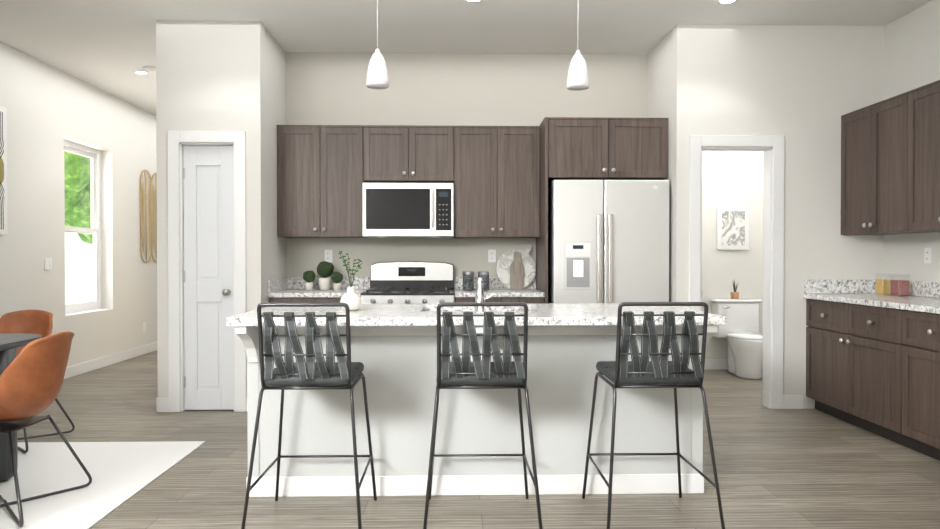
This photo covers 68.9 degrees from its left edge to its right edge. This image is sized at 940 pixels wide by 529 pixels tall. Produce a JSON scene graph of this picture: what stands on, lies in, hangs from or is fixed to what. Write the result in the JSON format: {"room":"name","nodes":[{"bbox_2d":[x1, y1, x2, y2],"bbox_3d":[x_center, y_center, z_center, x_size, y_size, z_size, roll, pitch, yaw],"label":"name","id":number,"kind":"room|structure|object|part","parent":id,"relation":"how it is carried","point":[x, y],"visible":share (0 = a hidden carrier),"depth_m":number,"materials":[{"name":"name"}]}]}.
{"room":"dining room and kitchen","nodes":[
{"label":"dining room and kitchen","id":0,"kind":"room"},
{"bbox_2d":[0,106,112,316],"bbox_3d":[-4.105,-0.412,6.411,0.223,1.874,2.720,0,1,-1],"label":"window frame","id":1,"kind":"structure","parent":0,"point":[93,306],"depth_m":7.54,"materials":[{"name":"white"}]},
{"bbox_2d":[0,0,931,114],"bbox_3d":[-0.259,-1.942,3.764,7.800,0.120,14.300,0,1,-1],"label":"ceiling","id":2,"kind":"structure","parent":0,"point":[108,46],"depth_m":5.40,"materials":[{"name":"white paint"}]},
{"bbox_2d":[134,71,148,74],"bbox_3d":[-3.272,-1.910,6.826,0.136,0.006,0.136,0,1,-1],"label":"recessed light","id":3,"kind":"object","parent":2,"relation":"in","point":[142,72],"visible":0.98,"depth_m":6.82,"materials":[{"name":"white"}]},
{"bbox_2d":[143,66,155,71],"bbox_3d":[-3.108,-1.895,6.660,0.120,0.032,0.118,0,1,-1],"label":"smoke detector","id":4,"kind":"object","parent":2,"relation":"attached to","point":[149,69],"visible":0.92,"depth_m":6.62,"materials":[{"name":"white plastic"}]},
{"bbox_2d":[366,0,388,89],"bbox_3d":[-0.495,-1.416,3.664,0.123,0.930,0.123,0,1,-1],"label":"pendant light","id":5,"kind":"object","parent":2,"relation":"hanging from","point":[377,75],"visible":1,"depth_m":3.63,"materials":[{"name":"white glass"}]},
{"bbox_2d":[465,0,481,2],"bbox_3d":[0.025,-1.890,4.872,0.136,0.006,0.136,0,1,-1],"label":"recessed light","id":6,"kind":"object","parent":2,"relation":"in","point":[473,1],"visible":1,"depth_m":4.92,"materials":[{"name":"white"}]},
{"bbox_2d":[567,0,588,90],"bbox_3d":[0.582,-1.416,3.689,0.123,0.930,0.123,0,1,-1],"label":"pendant light","id":7,"kind":"object","parent":2,"relation":"hanging from","point":[578,78],"visible":1,"depth_m":3.65,"materials":[{"name":"white glass"}]},
{"bbox_2d":[717,0,736,4],"bbox_3d":[1.845,-1.890,4.914,0.136,0.006,0.136,0,1,-1],"label":"recessed light","id":8,"kind":"object","parent":2,"relation":"in","point":[724,2],"visible":1,"depth_m":4.94,"materials":[{"name":"white"}]},
{"bbox_2d":[0,0,939,408],"bbox_3d":[-0.259,-0.357,3.781,7.800,3.050,14.300,0,1,-1],"label":"wall","id":9,"kind":"structure","parent":0,"point":[802,90],"depth_m":5.98,"materials":[{"name":"white paint"}]},
{"bbox_2d":[0,111,3,229],"bbox_3d":[-3.971,-0.794,5.475,0.001,1.000,0.760,0,1,-1],"label":"print","id":10,"kind":"object","parent":9,"relation":"attached to","point":[1,170],"visible":1,"depth_m":5.83},
{"bbox_2d":[0,106,7,234],"bbox_3d":[-3.985,-0.794,5.475,0.027,1.090,0.850,0,1,-1],"label":"picture frame","id":11,"kind":"object","parent":9,"relation":"attached to","point":[2,232],"depth_m":5.87,"materials":[{"name":"white"}]},
{"bbox_2d":[44,258,51,269],"bbox_3d":[-4.019,-0.005,6.538,0.011,0.116,0.120,0,1,-1],"label":"light switch","id":12,"kind":"object","parent":9,"relation":"attached to","point":[47,263],"visible":1,"depth_m":6.52,"materials":[{"name":"white plastic"}]},
{"bbox_2d":[140,169,151,262],"bbox_3d":[-4.058,-0.601,8.586,0.014,1.176,0.306,0,1,-1],"label":"artwork","id":13,"kind":"object","parent":9,"relation":"attached to","point":[142,198],"visible":0.98,"depth_m":8.58,"materials":[{"name":"gold wicker"}]},
{"bbox_2d":[151,173,156,262],"bbox_3d":[-4.065,-0.605,8.896,0.014,1.176,0.306,0,1,-1],"label":"artwork","id":14,"kind":"object","parent":9,"relation":"attached to","point":[153,210],"visible":0.48,"depth_m":8.82,"materials":[{"name":"gold wicker"}]},
{"bbox_2d":[277,125,367,237],"bbox_3d":[-1.282,-0.714,5.989,0.730,0.953,0.365,0,1,-1],"label":"upper cabinet","id":15,"kind":"object","parent":9,"relation":"attached to","point":[320,180],"visible":0.98,"depth_m":5.85,"materials":[{"name":"brown wood"}]},
{"bbox_2d":[325,250,331,261],"bbox_3d":[-1.275,-0.077,6.176,0.070,0.114,0.010,0,1,-1],"label":"outlet","id":16,"kind":"object","parent":9,"relation":"attached to","point":[328,253],"depth_m":6.17,"materials":[{"name":"white plastic"}]},
{"bbox_2d":[363,125,453,182],"bbox_3d":[-0.528,-0.954,6.005,0.774,0.474,0.365,0,1,-1],"label":"upper cabinet","id":17,"kind":"object","parent":9,"relation":"attached to","point":[408,153],"visible":1,"depth_m":5.86,"materials":[{"name":"brown wood"}]},
{"bbox_2d":[362,183,453,237],"bbox_3d":[-0.527,-0.461,5.969,0.770,0.464,0.446,0,1,-1],"label":"microwave","id":18,"kind":"object","parent":17,"relation":"attached to","point":[407,210],"visible":1,"depth_m":5.79,"materials":[{"name":"silver metal"}]},
{"bbox_2d":[63,131,802,411],"bbox_3d":[-0.234,0.073,3.786,7.450,2.190,14.000,0,1,-1],"label":"trim","id":19,"kind":"structure","parent":9,"relation":"attached to","point":[773,397],"depth_m":5.42,"materials":[{"name":"white wood"}]},
{"bbox_2d":[183,145,233,409],"bbox_3d":[-2.051,0.105,5.371,0.393,2.077,0.106,0,1,-1],"label":"pantry door","id":20,"kind":"structure","parent":19,"relation":"attached to","point":[208,278],"depth_m":5.39,"materials":[{"name":"white wood"}]},
{"bbox_2d":[488,250,495,261],"bbox_3d":[0.199,-0.077,6.210,0.070,0.114,0.010,0,1,-1],"label":"outlet","id":21,"kind":"object","parent":9,"relation":"attached to","point":[491,253],"depth_m":6.21,"materials":[{"name":"white plastic"}]},
{"bbox_2d":[454,126,539,237],"bbox_3d":[0.229,-0.715,6.025,0.738,0.953,0.365,0,1,-1],"label":"upper cabinet","id":22,"kind":"object","parent":9,"relation":"attached to","point":[496,181],"visible":1,"depth_m":5.88,"materials":[{"name":"brown wood"}]},
{"bbox_2d":[548,117,667,183],"bbox_3d":[1.128,-0.961,5.903,0.990,0.494,0.645,0,1,-1],"label":"upper cabinet","id":23,"kind":"object","parent":9,"relation":"attached to","point":[596,148],"visible":0.96,"depth_m":5.62,"materials":[{"name":"brown wood"}]},
{"bbox_2d":[841,92,939,234],"bbox_3d":[3.117,-0.705,5.063,0.385,0.948,0.800,0,1,-1],"label":"upper cabinet","id":24,"kind":"object","parent":9,"relation":"attached to","point":[874,151],"visible":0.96,"depth_m":5.01,"materials":[{"name":"brown wood"}]},
{"bbox_2d":[907,80,939,230],"bbox_3d":[3.136,-0.697,4.262,0.385,0.948,0.800,0,1,-1],"label":"upper cabinet","id":25,"kind":"object","parent":9,"relation":"attached to","point":[923,190],"visible":1,"depth_m":4.50,"materials":[{"name":"brown wood"}]},
{"bbox_2d":[924,248,930,263],"bbox_3d":[3.309,-0.064,4.957,0.010,0.114,0.070,0,1,-1],"label":"electrical outlet","id":26,"kind":"object","parent":9,"relation":"attached to","point":[927,255],"visible":1,"depth_m":4.95,"materials":[{"name":"white plastic"}]},
{"bbox_2d":[17,350,939,528],"bbox_3d":[-0.259,1.218,3.797,7.800,0.100,14.300,0,1,-1],"label":"floor","id":27,"kind":"structure","parent":0,"point":[814,468],"depth_m":3.63,"materials":[{"name":"brown wood"}]},
{"bbox_2d":[0,441,205,528],"bbox_3d":[-2.767,1.171,3.043,2.150,0.008,2.810,0,1,-1],"label":"rug","id":28,"kind":"object","parent":27,"relation":"on","point":[121,473],"visible":1,"depth_m":3.73,"materials":[{"name":"white fabric"}]},
{"bbox_2d":[0,333,41,480],"bbox_3d":[-2.943,0.796,3.075,1.026,0.741,2.090,0,1,-1],"label":"dining table","id":29,"kind":"object","parent":28,"relation":"on","point":[10,343],"visible":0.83,"depth_m":3.65,"materials":[{"name":"black wood"}]},
{"bbox_2d":[0,310,74,452],"bbox_3d":[-2.995,0.732,4.440,0.587,0.840,0.551,0,1,-1],"label":"dining chair","id":30,"kind":"object","parent":28,"relation":"on","point":[39,322],"visible":0.27,"depth_m":4.66,"materials":[{"name":"leather"}]},
{"bbox_2d":[0,331,91,526],"bbox_3d":[-2.227,0.744,3.296,0.551,0.840,0.587,0,1,-1],"label":"dining chair","id":31,"kind":"object","parent":28,"relation":"on","point":[32,377],"visible":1,"depth_m":3.19,"materials":[{"name":"leather"}]},
{"bbox_2d":[269,297,340,302],"bbox_3d":[-1.270,0.706,5.864,0.746,0.881,0.645,0,1,-1],"label":"base cabinet","id":32,"kind":"object","parent":27,"relation":"on","point":[300,299],"visible":0.06,"depth_m":5.57,"materials":[{"name":"brown wood"}]},
{"bbox_2d":[268,277,369,296],"bbox_3d":[-1.270,0.190,5.865,0.748,0.147,0.633,0,1,-1],"label":"countertop","id":33,"kind":"structure","parent":32,"relation":"on","point":[287,287],"depth_m":5.95,"materials":[{"name":"stone"}]},
{"bbox_2d":[303,270,314,289],"bbox_3d":[-1.403,0.138,5.982,0.106,0.172,0.105,0,1,-1],"label":"topiary","id":34,"kind":"object","parent":33,"relation":"on","point":[308,276],"visible":0.98,"depth_m":5.95,"materials":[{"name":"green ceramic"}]},
{"bbox_2d":[317,261,333,289],"bbox_3d":[-1.270,0.097,6.011,0.147,0.254,0.145,0,1,-1],"label":"topiary","id":35,"kind":"object","parent":33,"relation":"on","point":[324,269],"visible":1,"depth_m":5.97,"materials":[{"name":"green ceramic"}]},
{"bbox_2d":[331,272,342,289],"bbox_3d":[-1.157,0.143,5.967,0.105,0.162,0.109,0,1,-1],"label":"topiary","id":36,"kind":"object","parent":33,"relation":"on","point":[336,278],"visible":1,"depth_m":5.94,"materials":[{"name":"green plant"}]},
{"bbox_2d":[241,302,376,528],"bbox_3d":[-0.709,0.667,3.122,0.515,1.018,0.577,0,1,-1],"label":"stool","id":37,"kind":"object","parent":27,"relation":"on","point":[300,373],"visible":1,"depth_m":2.93,"materials":[{"name":"grey metal"}]},
{"bbox_3d":[-0.710,0.500,3.151,0.396,0.050,0.395,0,1,-1],"label":"seat","id":38,"kind":"part","parent":37,"relation":"part of","materials":[{"name":"grey leather"}]},
{"bbox_2d":[361,261,453,303],"bbox_3d":[-0.512,0.561,5.844,0.756,1.171,0.700,0,1,-1],"label":"range","id":39,"kind":"object","parent":27,"relation":"on","point":[411,282],"visible":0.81,"depth_m":6.10,"materials":[{"name":"silver metal"}]},
{"bbox_2d":[235,326,717,496],"bbox_3d":[0.029,0.727,3.724,2.324,0.884,0.930,0,1,-1],"label":"kitchen island","id":40,"kind":"object","parent":27,"relation":"on","point":[394,349],"depth_m":3.48,"materials":[{"name":"grey paint"}]},
{"bbox_2d":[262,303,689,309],"bbox_3d":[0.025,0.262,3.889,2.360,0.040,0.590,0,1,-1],"label":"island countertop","id":41,"kind":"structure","parent":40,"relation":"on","point":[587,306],"depth_m":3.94,"materials":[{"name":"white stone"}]},
{"bbox_2d":[338,251,362,310],"bbox_3d":[-0.633,0.086,3.636,0.127,0.315,0.116,0,1,-1],"label":"vase","id":42,"kind":"object","parent":41,"relation":"on","point":[351,298],"visible":1,"depth_m":3.62,"materials":[{"name":"beige ceramic"}]},
{"bbox_2d":[475,278,494,312],"bbox_3d":[0.074,0.154,3.580,0.104,0.180,0.225,0,1,-1],"label":"faucet","id":43,"kind":"object","parent":41,"relation":"on","point":[479,297],"depth_m":3.48,"materials":[{"name":"silver metal"}]},
{"bbox_2d":[226,310,726,325],"bbox_3d":[0.037,0.267,3.409,2.360,0.040,0.370,0,1,-1],"label":"island countertop","id":44,"kind":"structure","parent":40,"relation":"on","point":[358,317],"depth_m":3.24,"materials":[{"name":"white stone"}]},
{"bbox_2d":[423,302,542,528],"bbox_3d":[0.048,0.667,3.139,0.515,1.018,0.577,0,1,-1],"label":"stool","id":45,"kind":"object","parent":27,"relation":"on","point":[485,372],"visible":1,"depth_m":2.94,"materials":[{"name":"grey metal"}]},
{"bbox_3d":[0.047,0.500,3.169,0.396,0.050,0.395,0,1,-1],"label":"seat","id":46,"kind":"part","parent":45,"relation":"part of","materials":[{"name":"grey leather"}]},
{"bbox_2d":[455,297,543,303],"bbox_3d":[0.236,0.706,5.899,0.731,0.881,0.645,0,1,-1],"label":"base cabinet","id":47,"kind":"object","parent":27,"relation":"on","point":[533,300],"visible":0.15,"depth_m":5.61,"materials":[{"name":"brown wood"}]},
{"bbox_2d":[455,277,544,296],"bbox_3d":[0.236,0.190,5.900,0.733,0.147,0.633,0,1,-1],"label":"countertop","id":48,"kind":"structure","parent":47,"relation":"on","point":[497,288],"depth_m":5.95,"materials":[{"name":"stone"}]},
{"bbox_2d":[462,271,473,290],"bbox_3d":[-0.015,0.143,5.942,0.102,0.164,0.101,0,1,-1],"label":"canister","id":49,"kind":"object","parent":48,"relation":"on","point":[468,280],"visible":1,"depth_m":5.90,"materials":[{"name":"glass"}]},
{"bbox_2d":[478,271,489,290],"bbox_3d":[0.118,0.143,5.945,0.102,0.164,0.101,0,1,-1],"label":"canister","id":50,"kind":"object","parent":48,"relation":"on","point":[484,275],"visible":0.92,"depth_m":5.90,"materials":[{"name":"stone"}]},
{"bbox_2d":[496,245,535,287],"bbox_3d":[0.413,0.022,6.155,0.356,0.397,0.064,0,1,-1],"label":"marble board","id":51,"kind":"object","parent":48,"relation":"on","point":[505,261],"visible":0.81,"depth_m":6.15,"materials":[{"name":"white stone"}]},
{"bbox_2d":[510,252,523,288],"bbox_3d":[0.417,0.053,6.113,0.118,0.337,0.043,0,1,-1],"label":"wood board","id":52,"kind":"object","parent":48,"relation":"on","point":[516,273],"visible":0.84,"depth_m":6.10,"materials":[{"name":"brown wood"}]},
{"bbox_2d":[536,117,547,303],"bbox_3d":[0.618,-0.031,5.919,0.026,2.354,0.608,0,1,-1],"label":"panel","id":53,"kind":"object","parent":27,"relation":"on","point":[542,262],"visible":0.5,"depth_m":5.69,"materials":[{"name":"brown wood"}]},
{"bbox_2d":[548,180,668,303],"bbox_3d":[1.133,0.231,5.842,0.936,1.832,0.756,0,1,-1],"label":"fridge","id":54,"kind":"object","parent":27,"relation":"on","point":[608,241],"visible":0.58,"depth_m":5.52,"materials":[{"name":"silver metal"}]},
{"bbox_2d":[582,302,724,528],"bbox_3d":[0.821,0.667,3.157,0.515,1.018,0.577,0,1,-1],"label":"stool","id":55,"kind":"object","parent":27,"relation":"on","point":[637,371],"visible":1,"depth_m":2.96,"materials":[{"name":"grey metal"}]},
{"bbox_3d":[0.820,0.500,3.187,0.396,0.050,0.395,0,1,-1],"label":"seat","id":56,"kind":"part","parent":55,"relation":"part of","materials":[{"name":"grey leather"}]},
{"bbox_2d":[710,299,762,379],"bbox_3d":[2.811,0.752,7.014,0.470,0.764,0.702,0,1,-1],"label":"toilet","id":57,"kind":"object","parent":27,"relation":"on","point":[739,331],"visible":0.92,"depth_m":7.10,"materials":[{"name":"white ceramic"}]},
{"bbox_2d":[731,281,738,298],"bbox_3d":[2.807,0.258,7.245,0.096,0.218,0.091,0,1,-1],"label":"plant","id":58,"kind":"object","parent":57,"relation":"on","point":[734,294],"visible":1,"depth_m":7.22,"materials":[{"name":"green plant"}]},
{"bbox_2d":[806,299,893,439],"bbox_3d":[3.004,0.716,4.861,0.622,0.880,1.228,0,1,-1],"label":"base cabinet","id":59,"kind":"object","parent":27,"relation":"on","point":[874,369],"depth_m":4.85,"materials":[{"name":"brown wood"}]},
{"bbox_2d":[890,309,939,460],"bbox_3d":[3.031,0.728,3.721,0.622,0.880,1.286,0,1,-1],"label":"base cabinet","id":60,"kind":"object","parent":27,"relation":"on","point":[915,345],"depth_m":4.18,"materials":[{"name":"brown wood"}]},
{"bbox_2d":[803,281,939,313],"bbox_3d":[3.018,0.212,3.711,0.647,0.147,3.521,0,1,-1],"label":"countertop","id":61,"kind":"structure","parent":60,"relation":"on","point":[923,297],"depth_m":4.84,"materials":[{"name":"stone"}]},
{"bbox_2d":[804,280,875,292],"bbox_3d":[2.971,0.175,5.458,0.617,0.109,0.020,0,1,-1],"label":"backsplash","id":62,"kind":"structure","parent":61,"relation":"on","point":[839,286],"depth_m":5.45,"materials":[{"name":"stone"}]},
{"bbox_2d":[875,273,893,294],"bbox_3d":[3.168,0.150,5.236,0.100,0.164,0.100,0,1,-1],"label":"pasta jar","id":63,"kind":"object","parent":61,"relation":"on","point":[883,286],"visible":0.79,"depth_m":5.19,"materials":[{"name":"yellow"}]},
{"bbox_2d":[890,274,909,295],"bbox_3d":[3.172,0.152,5.056,0.100,0.164,0.100,0,1,-1],"label":"jar","id":64,"kind":"object","parent":61,"relation":"on","point":[900,288],"visible":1,"depth_m":5.01,"materials":[{"name":"red glass"}]},
{"bbox_2d":[717,207,748,249],"bbox_3d":[2.818,-0.389,7.347,0.340,0.460,0.027,0,1,-1],"label":"picture frame","id":65,"kind":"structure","parent":0,"point":[732,228],"depth_m":7.34,"materials":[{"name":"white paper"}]},
{"label":"outside","id":66,"kind":"structure","parent":0,"visible":0},
{"bbox_2d":[64,151,92,303],"bbox_3d":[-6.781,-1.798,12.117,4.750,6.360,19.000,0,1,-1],"label":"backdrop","id":67,"kind":"structure","parent":66,"point":[75,174],"depth_m":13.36,"materials":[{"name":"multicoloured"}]}
]}

